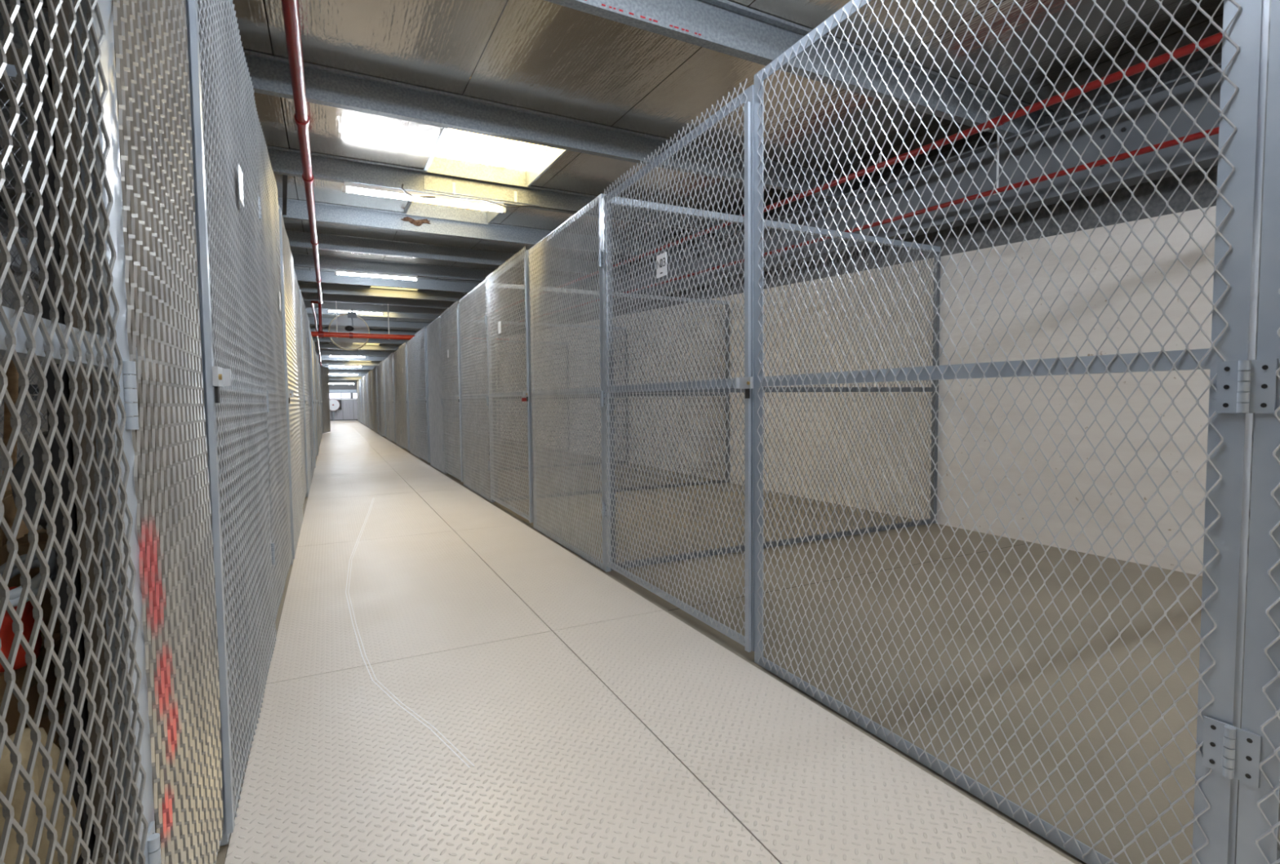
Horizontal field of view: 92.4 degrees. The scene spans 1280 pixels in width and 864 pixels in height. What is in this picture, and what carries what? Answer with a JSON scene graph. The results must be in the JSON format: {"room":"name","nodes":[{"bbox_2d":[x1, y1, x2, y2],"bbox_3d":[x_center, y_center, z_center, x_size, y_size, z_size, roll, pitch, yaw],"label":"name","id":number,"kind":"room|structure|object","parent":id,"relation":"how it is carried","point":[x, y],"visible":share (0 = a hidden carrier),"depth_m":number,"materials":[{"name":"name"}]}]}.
{"room":"storage unit corridor","nodes":[
{"label":"storage unit corridor","id":0,"kind":"room"},
{"bbox_2d":[0,222,48,479],"bbox_3d":[-11.660,-1.511,14.780,0.200,4.450,53.000,-2,3,-27],"label":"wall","id":1,"kind":"structure","parent":0,"point":[9,295],"depth_m":8.16,"materials":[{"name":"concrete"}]},
{"bbox_2d":[264,1,319,327],"bbox_3d":[-7.774,-2.958,16.682,8.540,1.580,53.000,-2,3,-27],"label":"ceiling","id":2,"kind":"structure","parent":0,"point":[264,2],"depth_m":4.59,"materials":[{"name":"black"}]},
{"bbox_2d":[280,0,322,303],"bbox_3d":[-2.158,-2.119,3.892,0.092,1.141,24.863,-2,3,-27],"label":"pipe","id":3,"kind":"object","parent":2,"relation":"hanging from","point":[291,11],"visible":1,"depth_m":3.95,"materials":[{"name":"metal"}]},
{"bbox_2d":[324,382,394,420],"bbox_3d":[-19.737,-2.635,40.407,8.540,4.250,0.230,-2,3,-27],"label":"wall","id":4,"kind":"structure","parent":0,"point":[346,393],"depth_m":40.50,"materials":[{"name":"grey"}]},
{"bbox_2d":[0,0,1223,365],"bbox_3d":[-7.774,-2.922,16.683,8.532,1.610,53.000,-2,3,-27],"label":"ceiling","id":5,"kind":"structure","parent":0,"point":[540,55],"depth_m":4.03,"materials":[{"name":"metal"}]},
{"bbox_2d":[282,174,287,215],"bbox_3d":[-3.640,-2.494,6.288,0.040,0.120,1.646,-2,3,-30],"label":"brace","id":6,"kind":"object","parent":5,"relation":"attached to","point":[284,176],"visible":0.65,"depth_m":6.39,"materials":[{"name":"black metal"}]},
{"bbox_2d":[328,307,369,350],"bbox_3d":[-7.755,-2.753,16.393,1.004,1.152,0.375,-3,4,-35],"label":"convex mirror","id":7,"kind":"object","parent":5,"relation":"hanging from","point":[352,314],"visible":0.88,"depth_m":16.39,"materials":[{"name":"clear glass"}]},
{"bbox_2d":[311,300,507,342],"bbox_3d":[-7.203,-2.786,15.296,7.900,0.911,0.159,-2,3,-27],"label":"pipe","id":8,"kind":"object","parent":5,"relation":"hanging from","point":[320,334],"visible":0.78,"depth_m":15.38,"materials":[{"name":"metal"}]},
{"bbox_2d":[318,302,322,331],"bbox_3d":[-7.810,-2.781,14.989,0.087,0.726,0.087,-2,3,-27],"label":"pipe","id":9,"kind":"object","parent":8,"relation":"attached to","point":[320,329],"visible":0.99,"depth_m":14.96,"materials":[{"name":"metal"}]},
{"bbox_2d":[403,197,508,223],"bbox_3d":[-2.072,-2.738,7.071,1.055,0.259,1.800,-2,3,-27],"label":"window","id":10,"kind":"structure","parent":5,"relation":"attached to","point":[417,207],"depth_m":7.84,"materials":[{"name":"beige"}]},
{"bbox_2d":[422,98,567,187],"bbox_3d":[-1.259,-2.587,5.470,1.055,0.259,1.800,-2,3,-27],"label":"skylight","id":11,"kind":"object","parent":5,"relation":"attached to","point":[457,152],"depth_m":6.03,"materials":[{"name":"beige"}]},
{"bbox_2d":[462,31,1222,323],"bbox_3d":[0.615,-2.376,7.495,0.061,1.286,28.802,-2,3,-27],"label":"pipe","id":12,"kind":"object","parent":5,"relation":"hanging from","point":[1214,39],"visible":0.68,"depth_m":3.94,"materials":[{"name":"metal"}]},
{"bbox_2d":[224,420,1074,863],"bbox_3d":[-7.758,0.327,16.807,1.797,0.008,52.940,-2,3,-27],"label":"floor","id":13,"kind":"structure","parent":0,"point":[447,682],"depth_m":2.06,"materials":[{"name":"beige"}]},
{"bbox_2d":[305,308,315,475],"bbox_3d":[-5.055,-0.577,9.422,0.082,2.405,1.693,-2,3,-27],"label":"door","id":14,"kind":"structure","parent":13,"relation":"on","point":[308,329],"depth_m":9.43,"materials":[{"name":"paint"}]},
{"bbox_2d":[312,340,319,455],"bbox_3d":[-7.230,-0.745,13.693,0.046,2.440,1.598,-2,3,-27],"label":"panel","id":15,"kind":"object","parent":13,"relation":"on","point":[313,344],"visible":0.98,"depth_m":13.33,"materials":[{"name":"paint"}]},
{"bbox_2d":[317,357,321,438],"bbox_3d":[-9.388,-0.969,17.980,0.082,2.405,1.693,-2,3,-27],"label":"door","id":16,"kind":"structure","parent":13,"relation":"on","point":[320,401],"depth_m":18.12,"materials":[{"name":"paint"}]},
{"bbox_2d":[320,365,330,433],"bbox_3d":[-11.617,-1.195,22.663,0.046,2.425,1.487,-2,3,-18],"label":"door","id":17,"kind":"structure","parent":13,"relation":"on","point":[326,402],"depth_m":22.57,"materials":[{"name":"paint"}]},
{"bbox_2d":[329,398,342,420],"bbox_3d":[-19.908,-1.444,39.954,0.890,1.420,0.380,-2,3,-27],"label":"hose reel","id":18,"kind":"object","parent":13,"relation":"on","point":[335,404],"visible":0.84,"depth_m":39.85,"materials":[{"name":"white plastic"}]},
{"bbox_2d":[361,376,364,424],"bbox_3d":[-14.075,-1.589,31.176,0.082,2.395,1.668,-2,3,-27],"label":"door","id":19,"kind":"structure","parent":13,"relation":"on","point":[362,380],"depth_m":30.94,"materials":[{"name":"paint"}]},
{"bbox_2d":[364,373,368,426],"bbox_3d":[-12.630,-1.458,28.323,0.082,2.395,1.668,-2,3,-27],"label":"door","id":20,"kind":"structure","parent":13,"relation":"on","point":[366,375],"depth_m":28.08,"materials":[{"name":"paint"}]},
{"bbox_2d":[368,370,373,429],"bbox_3d":[-11.186,-1.327,25.471,0.082,2.395,1.668,-2,3,-27],"label":"door","id":21,"kind":"structure","parent":13,"relation":"on","point":[370,381],"depth_m":25.26,"materials":[{"name":"paint"}]},
{"bbox_2d":[35,420,1279,863],"bbox_3d":[-7.829,0.453,16.810,8.340,0.243,53.000,-2,3,-27],"label":"floor","id":22,"kind":"structure","parent":0,"point":[1178,580],"depth_m":2.77,"materials":[{"name":"beige"}]},
{"bbox_2d":[0,489,28,565],"bbox_3d":[-2.260,0.621,1.969,0.402,0.821,0.450,-3,4,-38],"label":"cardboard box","id":23,"kind":"object","parent":22,"relation":"on","point":[10,508],"visible":0.02,"depth_m":1.99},
{"bbox_2d":[0,360,18,491],"bbox_3d":[-2.293,-0.014,1.923,0.417,0.451,0.394,-2,3,-27],"label":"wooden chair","id":24,"kind":"object","parent":23,"relation":"on","point":[12,375],"visible":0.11,"depth_m":2.14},
{"bbox_2d":[0,63,47,529],"bbox_3d":[-3.196,-0.195,2.102,3.202,2.439,0.047,-2,3,-27],"label":"wall","id":25,"kind":"structure","parent":22,"relation":"on","point":[11,69],"depth_m":2.43,"materials":[{"name":"paint"}]},
{"bbox_2d":[0,528,60,634],"bbox_3d":[-1.844,0.672,2.059,0.282,0.701,0.380,-2,3,-27],"label":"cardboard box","id":26,"kind":"object","parent":22,"relation":"on","point":[24,544],"visible":0.11,"depth_m":1.86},
{"bbox_2d":[11,431,52,528],"bbox_3d":[-1.821,0.141,1.990,0.297,0.361,0.282,-2,3,-27],"label":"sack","id":27,"kind":"object","parent":26,"relation":"on","point":[18,470],"visible":0.06,"depth_m":1.88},
{"bbox_2d":[0,727,82,863],"bbox_3d":[-1.354,0.843,1.278,0.246,0.430,0.263,-1,3,-8],"label":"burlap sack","id":28,"kind":"object","parent":22,"relation":"on","point":[6,766],"visible":0.45,"depth_m":1.27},
{"bbox_2d":[24,695,68,768],"bbox_3d":[-1.706,0.898,1.533,0.462,0.301,0.400,-2,3,-32],"label":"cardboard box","id":29,"kind":"object","parent":22,"relation":"on","point":[45,722],"visible":0.17,"depth_m":1.58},
{"bbox_2d":[0,631,63,736],"bbox_3d":[-1.735,0.661,1.530,0.362,0.171,0.340,-2,3,-18],"label":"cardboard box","id":30,"kind":"object","parent":29,"relation":"on","point":[12,716],"visible":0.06,"depth_m":1.57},
{"bbox_2d":[0,586,44,671],"bbox_3d":[-1.599,0.481,1.483,0.219,0.188,0.240,-2,3,-27],"label":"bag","id":31,"kind":"object","parent":30,"relation":"on","point":[6,634],"visible":0.43,"depth_m":1.48,"materials":[{"name":"fabric"}]},
{"bbox_2d":[0,546,57,607],"bbox_3d":[-1.505,0.351,1.497,0.124,0.105,0.220,-2,3,-27],"label":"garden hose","id":32,"kind":"object","parent":31,"relation":"on","point":[15,593],"visible":0.4,"depth_m":1.51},
{"bbox_2d":[23,21,95,863],"bbox_3d":[-1.508,0.056,1.741,0.023,1.958,0.740,-2,3,-27],"label":"panel","id":33,"kind":"object","parent":22,"relation":"on","point":[67,664],"visible":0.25,"depth_m":1.42,"materials":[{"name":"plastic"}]},
{"bbox_2d":[0,0,148,863],"bbox_3d":[-0.402,-0.155,0.185,0.046,2.500,1.543,-2,3,-27],"label":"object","id":34,"kind":"object","parent":22,"relation":"on","point":[34,338],"visible":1,"depth_m":0.69,"materials":[{"name":"paint"}]},
{"bbox_2d":[71,0,234,863],"bbox_3d":[-0.894,-0.229,1.180,0.082,2.465,0.763,-2,3,-27],"label":"partition","id":35,"kind":"structure","parent":34,"relation":"attached to","point":[150,37],"depth_m":1.14,"materials":[{"name":"paint"}]},
{"bbox_2d":[0,235,269,529],"bbox_3d":[-4.685,-0.330,5.043,3.202,2.439,0.047,-2,3,-27],"label":"wall","id":36,"kind":"structure","parent":22,"relation":"on","point":[23,240],"depth_m":4.89,"materials":[{"name":"paint"}]},
{"bbox_2d":[47,0,239,857],"bbox_3d":[-1.407,-0.099,1.815,0.220,2.258,0.725,-2,3,-27],"label":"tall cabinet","id":37,"kind":"object","parent":22,"relation":"on","point":[90,674],"visible":0.02,"depth_m":1.47,"materials":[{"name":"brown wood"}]},
{"bbox_2d":[186,0,276,846],"bbox_3d":[-1.392,-0.245,2.142,0.048,2.500,1.503,-2,3,-27],"label":"panel","id":38,"kind":"object","parent":22,"relation":"on","point":[228,104],"visible":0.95,"depth_m":1.93,"materials":[{"name":"paint"}]},
{"bbox_2d":[253,96,294,622],"bbox_3d":[-2.063,-0.335,3.489,0.082,2.465,1.593,-2,3,-27],"label":"door","id":39,"kind":"structure","parent":38,"relation":"attached to","point":[270,229],"depth_m":3.39,"materials":[{"name":"paint"}]},
{"bbox_2d":[278,204,302,564],"bbox_3d":[-2.816,-0.344,4.953,0.046,2.440,1.798,-2,3,-27],"label":"panel","id":40,"kind":"object","parent":22,"relation":"on","point":[288,264],"visible":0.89,"depth_m":4.83,"materials":[{"name":"paint"}]},
{"bbox_2d":[293,269,308,505],"bbox_3d":[-3.593,-0.442,6.495,0.082,2.405,1.743,-2,3,-27],"label":"door","id":41,"kind":"structure","parent":40,"relation":"attached to","point":[298,312],"depth_m":6.67,"materials":[{"name":"paint"}]},
{"bbox_2d":[299,288,311,497],"bbox_3d":[-4.339,-0.482,7.961,0.046,2.440,1.648,-2,3,-27],"label":"panel","id":42,"kind":"object","parent":22,"relation":"on","point":[303,305],"visible":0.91,"depth_m":7.82,"materials":[{"name":"paint"}]},
{"bbox_2d":[307,327,315,466],"bbox_3d":[-5.802,-0.613,10.832,0.045,2.440,1.598,-2,3,-27],"label":"panel","id":43,"kind":"object","parent":22,"relation":"on","point":[309,327],"visible":0.18,"depth_m":11.30,"materials":[{"name":"paint"}]},
{"bbox_2d":[311,334,317,456],"bbox_3d":[-6.516,-0.707,12.267,0.082,2.405,1.693,-2,3,-27],"label":"door","id":44,"kind":"structure","parent":43,"relation":"attached to","point":[313,350],"depth_m":12.62,"materials":[{"name":"paint"}]},
{"bbox_2d":[315,351,320,445],"bbox_3d":[-8.683,-0.875,16.541,0.046,2.440,1.598,-2,3,-27],"label":"panel","id":45,"kind":"object","parent":22,"relation":"on","point":[318,414],"visible":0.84,"depth_m":16.38,"materials":[{"name":"paint"}]},
{"bbox_2d":[367,372,372,429],"bbox_3d":[-11.870,-1.369,26.909,0.046,2.435,1.598,-2,3,-27],"label":"panel","id":46,"kind":"object","parent":22,"relation":"on","point":[368,372],"visible":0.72,"depth_m":27.05,"materials":[{"name":"paint"}]},
{"bbox_2d":[371,368,376,431],"bbox_3d":[-10.426,-1.238,24.056,0.046,2.435,1.598,-2,3,-27],"label":"panel","id":47,"kind":"object","parent":22,"relation":"on","point":[372,370],"visible":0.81,"depth_m":24.14,"materials":[{"name":"paint"}]},
{"bbox_2d":[377,364,383,435],"bbox_3d":[-8.981,-1.107,21.203,0.045,2.435,1.598,-2,3,-27],"label":"panel","id":48,"kind":"object","parent":22,"relation":"on","point":[378,366],"visible":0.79,"depth_m":21.26,"materials":[{"name":"paint"}]},
{"bbox_2d":[384,357,392,441],"bbox_3d":[-7.537,-0.976,18.351,0.046,2.435,1.598,-2,3,-27],"label":"panel","id":49,"kind":"object","parent":22,"relation":"on","point":[386,364],"visible":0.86,"depth_m":18.41,"materials":[{"name":"paint"}]},
{"bbox_2d":[393,349,404,448],"bbox_3d":[-6.138,-0.850,15.588,0.046,2.435,1.598,-2,3,-27],"label":"panel","id":50,"kind":"object","parent":22,"relation":"on","point":[396,354],"visible":0.86,"depth_m":15.62,"materials":[{"name":"paint"}]},
{"bbox_2d":[406,336,420,457],"bbox_3d":[-4.727,-0.722,12.802,0.045,2.435,1.548,-2,3,-27],"label":"panel","id":51,"kind":"object","parent":22,"relation":"on","point":[411,369],"visible":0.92,"depth_m":12.79,"materials":[{"name":"paint"}]},
{"bbox_2d":[426,315,447,473],"bbox_3d":[-3.362,-0.599,10.105,0.046,2.435,1.498,-2,3,-27],"label":"panel","id":52,"kind":"object","parent":22,"relation":"on","point":[433,333],"visible":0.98,"depth_m":10.04,"materials":[{"name":"paint"}]},
{"bbox_2d":[439,300,463,481],"bbox_3d":[-2.712,-0.562,8.762,0.082,2.395,1.568,-2,3,-27],"label":"door","id":53,"kind":"structure","parent":52,"relation":"attached to","point":[448,457],"depth_m":8.66,"materials":[{"name":"paint"}]},
{"bbox_2d":[394,359,500,438],"bbox_3d":[-5.767,-0.976,18.377,3.137,2.394,0.046,-2,3,-27],"label":"wall","id":54,"kind":"structure","parent":22,"relation":"on","point":[455,359],"depth_m":18.81,"materials":[{"name":"paint"}]},
{"bbox_2d":[387,352,395,442],"bbox_3d":[-6.875,-0.937,16.958,0.082,2.395,1.568,-2,3,-27],"label":"door","id":55,"kind":"structure","parent":54,"relation":"in","point":[390,357],"depth_m":16.79,"materials":[{"name":"paint"}]},
{"bbox_2d":[405,351,527,445],"bbox_3d":[-4.367,-0.850,15.613,3.137,2.394,0.046,-2,3,-27],"label":"wall","id":56,"kind":"structure","parent":22,"relation":"on","point":[452,351],"depth_m":15.97,"materials":[{"name":"metal"}]},
{"bbox_2d":[398,342,410,450],"bbox_3d":[-5.465,-0.809,14.172,0.082,2.395,1.618,-2,3,-27],"label":"door","id":57,"kind":"structure","parent":56,"relation":"in","point":[402,366],"depth_m":13.99,"materials":[{"name":"paint"}]},
{"bbox_2d":[458,278,494,502],"bbox_3d":[-1.992,-0.474,7.389,0.046,2.435,1.588,-2,3,-27],"label":"panel","id":58,"kind":"object","parent":22,"relation":"on","point":[481,352],"visible":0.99,"depth_m":7.31,"materials":[{"name":"paint"}]},
{"bbox_2d":[422,338,569,455],"bbox_3d":[-2.968,-0.723,12.850,3.137,2.394,0.046,-2,3,-27],"label":"wall","id":59,"kind":"structure","parent":22,"relation":"on","point":[464,339],"depth_m":13.02,"materials":[{"name":"paint"}]},
{"bbox_2d":[414,326,430,462],"bbox_3d":[-4.077,-0.684,11.431,0.082,2.395,1.568,-2,3,-27],"label":"door","id":60,"kind":"structure","parent":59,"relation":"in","point":[420,337],"depth_m":11.27,"materials":[{"name":"paint"}]},
{"bbox_2d":[444,318,628,473],"bbox_3d":[-1.614,-0.600,10.176,3.137,2.394,0.046,-2,3,-27],"label":"wall","id":61,"kind":"structure","parent":22,"relation":"on","point":[476,470],"depth_m":10.25,"materials":[{"name":"paint"}]},
{"bbox_2d":[528,193,610,572],"bbox_3d":[-0.579,-0.326,4.603,0.045,2.395,1.583,-2,3,-27],"label":"panel","id":62,"kind":"object","parent":22,"relation":"on","point":[546,522],"visible":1,"depth_m":4.46,"materials":[{"name":"paint"}]},
{"bbox_2d":[484,245,533,522],"bbox_3d":[-1.313,-0.434,5.988,0.082,2.395,1.608,-2,3,-27],"label":"door","id":63,"kind":"structure","parent":62,"relation":"attached to","point":[524,255],"depth_m":5.86,"materials":[{"name":"paint"}]},
{"bbox_2d":[489,282,729,502],"bbox_3d":[-0.219,-0.474,7.421,3.137,2.394,0.046,-2,3,-27],"label":"wall","id":64,"kind":"structure","parent":22,"relation":"on","point":[559,291],"depth_m":7.47,"materials":[{"name":"metal"}]},
{"bbox_2d":[606,196,940,570],"bbox_3d":[1.191,-0.346,4.636,3.137,2.394,0.046,-2,3,-27],"label":"wall","id":65,"kind":"structure","parent":22,"relation":"on","point":[935,300],"depth_m":4.61,"materials":[{"name":"metal"}]},
{"bbox_2d":[754,0,1269,863],"bbox_3d":[0.818,-0.200,1.842,0.046,2.395,1.516,-2,3,-27],"label":"chain-link gate","id":66,"kind":"object","parent":22,"relation":"on","point":[1245,31],"visible":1,"depth_m":1.46,"materials":[{"name":"metal"}]},
{"bbox_2d":[598,78,754,652],"bbox_3d":[0.103,-0.287,3.203,0.082,2.355,1.613,-2,3,-27],"label":"door","id":67,"kind":"structure","parent":66,"relation":"attached to","point":[747,96],"depth_m":2.98,"materials":[{"name":"paint"}]},
{"bbox_2d":[1202,0,1279,863],"bbox_3d":[1.488,-0.162,0.470,0.082,2.355,1.620,-2,3,-27],"label":"door","id":68,"kind":"structure","parent":66,"relation":"attached to","point":[1250,754],"depth_m":1.15,"materials":[{"name":"paint"}]},
{"bbox_2d":[1234,0,1279,863],"bbox_3d":[2.574,-0.221,1.905,3.137,2.394,0.046,-2,3,-27],"label":"wall","id":69,"kind":"structure","parent":22,"relation":"on","point":[1278,827],"depth_m":1.22,"materials":[{"name":"metal"}]},
{"bbox_3d":[-7.211,-1.107,21.229,3.137,2.394,0.046,-2,3,-27],"label":"wall","id":70,"kind":"structure","parent":22,"relation":"on","visible":0},
{"bbox_2d":[379,360,386,436],"bbox_3d":[-8.297,-1.066,19.766,0.082,2.395,1.668,-2,3,-27],"label":"door","id":71,"kind":"structure","parent":70,"relation":"in","point":[382,362],"depth_m":19.60,"materials":[{"name":"paint"}]},
{"bbox_3d":[-8.655,-1.238,24.082,3.137,2.394,0.046,-2,3,-27],"label":"wall","id":72,"kind":"structure","parent":22,"relation":"on","visible":0},
{"bbox_2d":[373,365,378,432],"bbox_3d":[-9.742,-1.197,22.618,0.082,2.395,1.668,-2,3,-27],"label":"door","id":73,"kind":"structure","parent":72,"relation":"in","point":[375,380],"depth_m":22.41,"materials":[{"name":"paint"}]},
{"bbox_2d":[426,205,1216,575],"bbox_3d":[-4.035,-1.290,18.651,0.200,3.460,53.000,-2,3,-27],"label":"wall","id":74,"kind":"structure","parent":0,"point":[1198,382],"depth_m":4.65,"materials":[{"name":"paint"}]},
{"bbox_2d":[449,62,1221,359],"bbox_3d":[-4.204,-2.564,18.451,0.180,2.074,52.900,-2,3,-27],"label":"rafter","id":75,"kind":"object","parent":74,"relation":"on","point":[1208,153],"visible":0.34,"depth_m":4.54,"materials":[{"name":"paint"}]},
{"bbox_2d":[0,201,631,275],"bbox_3d":[-3.985,-2.758,9.133,8.490,0.196,0.135,-2,3,-27],"label":"steel purlin","id":76,"kind":"object","parent":75,"relation":"on","point":[296,239],"visible":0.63,"depth_m":9.33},
{"bbox_2d":[4,164,681,258],"bbox_3d":[-3.172,-2.608,7.532,8.490,0.196,0.135,-2,3,-27],"label":"steel purlin","id":77,"kind":"object","parent":75,"relation":"on","point":[295,209],"visible":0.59,"depth_m":7.74,"materials":[{"name":"metal"}]},
{"bbox_2d":[400,216,431,226],"bbox_3d":[-2.812,-2.640,7.697,0.362,0.107,0.051,-2,3,-27],"label":"crust","id":78,"kind":"object","parent":77,"relation":"attached to","point":[416,222],"visible":1,"depth_m":7.68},
{"bbox_2d":[321,368,371,373],"bbox_3d":[-16.166,-3.290,33.230,8.490,0.205,0.135,-2,3,-27],"label":"steel purlin","id":79,"kind":"object","parent":75,"relation":"on","point":[330,371],"visible":0.32,"depth_m":33.34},
{"bbox_2d":[318,360,380,365],"bbox_3d":[-14.544,-3.376,30.009,8.490,0.205,0.135,-2,3,-27],"label":"steel purlin","id":80,"kind":"object","parent":75,"relation":"on","point":[323,362],"visible":0.32,"depth_m":30.15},
{"bbox_2d":[321,364,377,369],"bbox_3d":[-15.355,-3.333,31.619,8.490,0.205,0.135,-2,3,-27],"label":"steel purlin","id":81,"kind":"object","parent":75,"relation":"on","point":[363,367],"visible":0.17,"depth_m":31.87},
{"bbox_2d":[325,376,377,379],"bbox_3d":[-17.789,-3.203,36.451,8.490,0.205,0.135,-2,3,-27],"label":"steel purlin","id":82,"kind":"object","parent":75,"relation":"on","point":[329,377],"visible":0.22,"depth_m":36.56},
{"bbox_2d":[317,355,387,360],"bbox_3d":[-13.732,-3.420,28.398,8.490,0.205,0.135,-2,3,-27],"label":"lamp","id":83,"kind":"object","parent":75,"relation":"on","point":[322,357],"visible":0.17,"depth_m":28.63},
{"bbox_2d":[315,349,406,356],"bbox_3d":[-12.921,-3.463,26.788,8.490,0.205,0.135,-2,3,-27],"label":"steel purlin","id":84,"kind":"object","parent":75,"relation":"on","point":[322,351],"visible":0.32,"depth_m":26.97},
{"bbox_2d":[314,342,422,350],"bbox_3d":[-12.110,-3.506,25.177,8.490,0.205,0.135,-2,3,-27],"label":"steel purlin","id":85,"kind":"object","parent":75,"relation":"on","point":[322,345],"visible":0.2,"depth_m":25.40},
{"bbox_2d":[0,104,744,235],"bbox_3d":[-2.359,-2.457,5.932,8.490,0.196,0.135,-2,3,-27],"label":"steel purlin","id":86,"kind":"object","parent":75,"relation":"on","point":[283,161],"visible":0.48,"depth_m":5.92,"materials":[{"name":"metal"}]},
{"bbox_2d":[342,181,506,213],"bbox_3d":[-2.107,-2.326,6.107,1.546,0.088,0.044,-2,3,-27],"label":"lamp","id":87,"kind":"object","parent":86,"relation":"attached to","point":[353,186],"visible":0.97,"depth_m":6.06,"materials":[{"name":"white"}]},
{"bbox_2d":[423,174,538,205],"bbox_3d":[-1.603,-2.478,6.298,1.170,0.145,0.018,-2,3,-27],"label":"plate","id":88,"kind":"object","parent":86,"relation":"attached to","point":[432,183],"visible":1,"depth_m":6.28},
{"bbox_2d":[461,197,705,230],"bbox_3d":[-0.442,-2.402,6.868,3.050,0.066,0.032,-2,3,-27],"label":"power cable","id":89,"kind":"object","parent":86,"relation":"attached to","point":[461,197],"visible":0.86,"depth_m":6.54,"materials":[{"name":"black plastic"}]},
{"bbox_2d":[311,336,453,343],"bbox_3d":[-11.299,-3.549,23.567,8.490,0.205,0.135,-2,3,-27],"label":"steel purlin","id":90,"kind":"object","parent":75,"relation":"on","point":[314,338],"visible":0.17,"depth_m":23.80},
{"bbox_2d":[309,326,464,336],"bbox_3d":[-10.487,-3.593,21.956,8.490,0.205,0.135,-2,3,-27],"label":"steel purlin","id":91,"kind":"object","parent":75,"relation":"on","point":[312,329],"visible":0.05,"depth_m":22.30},
{"bbox_2d":[308,316,470,329],"bbox_3d":[-9.676,-3.636,20.346,8.490,0.205,0.135,-2,3,-27],"label":"steel purlin","id":92,"kind":"object","parent":75,"relation":"on","point":[325,321],"visible":0.32,"depth_m":20.67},
{"bbox_2d":[311,300,321,371],"bbox_3d":[-12.199,-3.232,23.388,0.178,1.035,19.032,-2,3,-27],"label":"pipe","id":93,"kind":"object","parent":92,"relation":"hanging from","point":[312,301],"visible":0.93,"depth_m":19.35,"materials":[{"name":"metal"}]},
{"bbox_2d":[305,307,484,319],"bbox_3d":[-8.865,-3.663,18.736,8.490,0.196,0.135,-2,3,-27],"label":"steel purlin","id":94,"kind":"object","parent":75,"relation":"on","point":[324,311],"visible":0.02,"depth_m":19.30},
{"bbox_2d":[303,300,499,316],"bbox_3d":[-8.051,-3.513,17.136,8.490,0.196,0.135,-2,3,-27],"label":"steel purlin","id":95,"kind":"object","parent":75,"relation":"on","point":[325,304],"visible":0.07,"depth_m":17.45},
{"bbox_2d":[327,308,383,314],"bbox_3d":[-7.973,-3.375,17.224,1.436,0.088,0.044,-2,3,-27],"label":"lamp","id":96,"kind":"object","parent":95,"relation":"attached to","point":[329,309],"visible":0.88,"depth_m":17.23,"materials":[{"name":"white"}]},
{"bbox_2d":[301,291,519,311],"bbox_3d":[-7.238,-3.362,15.535,8.490,0.196,0.135,-2,3,-27],"label":"steel purlin","id":97,"kind":"object","parent":75,"relation":"on","point":[327,297],"visible":0.39,"depth_m":15.81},
{"bbox_2d":[297,281,537,305],"bbox_3d":[-6.425,-3.211,13.935,8.490,0.196,0.135,-2,3,-27],"label":"steel purlin","id":98,"kind":"object","parent":75,"relation":"on","point":[304,286],"visible":0.32,"depth_m":14.20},
{"bbox_2d":[294,269,559,297],"bbox_3d":[-5.612,-3.060,12.334,8.490,0.196,0.135,-2,3,-27],"label":"steel purlin","id":99,"kind":"object","parent":75,"relation":"on","point":[301,274],"visible":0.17,"depth_m":12.60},
{"bbox_2d":[0,0,865,198],"bbox_3d":[-1.546,-2.306,4.331,8.490,0.196,0.135,-2,3,-27],"label":"steel purlin","id":100,"kind":"object","parent":75,"relation":"on","point":[269,74],"visible":0.63,"depth_m":4.51,"materials":[{"name":"metal"}]},
{"bbox_2d":[292,253,591,288],"bbox_3d":[-4.798,-2.909,10.733,8.490,0.196,0.135,-2,3,-27],"label":"steel purlin","id":101,"kind":"object","parent":75,"relation":"on","point":[299,260],"visible":0.32,"depth_m":10.99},
{"bbox_2d":[334,269,418,280],"bbox_3d":[-4.644,-2.775,10.860,1.366,0.088,0.044,-2,3,-27],"label":"lamp","id":102,"kind":"object","parent":101,"relation":"attached to","point":[343,272],"visible":1,"depth_m":10.83,"materials":[{"name":"white"}]},
{"bbox_2d":[545,0,1053,137],"bbox_3d":[-0.732,-2.155,2.730,8.490,0.196,0.135,-2,3,-27],"label":"steel purlin","id":103,"kind":"object","parent":75,"relation":"on","point":[727,27],"visible":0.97,"depth_m":3.51,"materials":[{"name":"grey"}]},
{"bbox_2d":[474,126,1218,333],"bbox_3d":[0.993,-2.070,7.700,0.036,1.274,28.802,-2,3,-27],"label":"pipe","id":104,"kind":"object","parent":103,"relation":"hanging from","point":[1200,135],"visible":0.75,"depth_m":4.42,"materials":[{"name":"metal"}]},
{"bbox_2d":[475,51,1222,343],"bbox_3d":[-3.974,-2.712,18.617,0.050,2.403,53.000,-2,3,-27],"label":"ceiling beam","id":105,"kind":"structure","parent":0,"point":[1206,193],"depth_m":4.64,"materials":[{"name":"metal"}]},
{"bbox_3d":[4.245,-0.564,-6.963,8.940,4.450,0.200,-2,3,-27],"label":"wall","id":106,"kind":"structure","parent":0,"visible":0},
{"bbox_2d":[0,216,39,279],"bbox_3d":[-11.423,-2.305,14.808,0.180,2.074,52.900,-2,3,-27],"label":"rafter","id":107,"kind":"object","parent":106,"relation":"attached to","point":[3,221],"visible":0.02,"depth_m":7.71,"materials":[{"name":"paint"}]},
{"bbox_2d":[325,379,359,382],"bbox_3d":[-18.600,-3.160,38.061,8.490,0.205,0.135,-2,3,-27],"label":"steel purlin","id":108,"kind":"object","parent":107,"relation":"on","point":[330,380],"visible":0.17,"depth_m":38.14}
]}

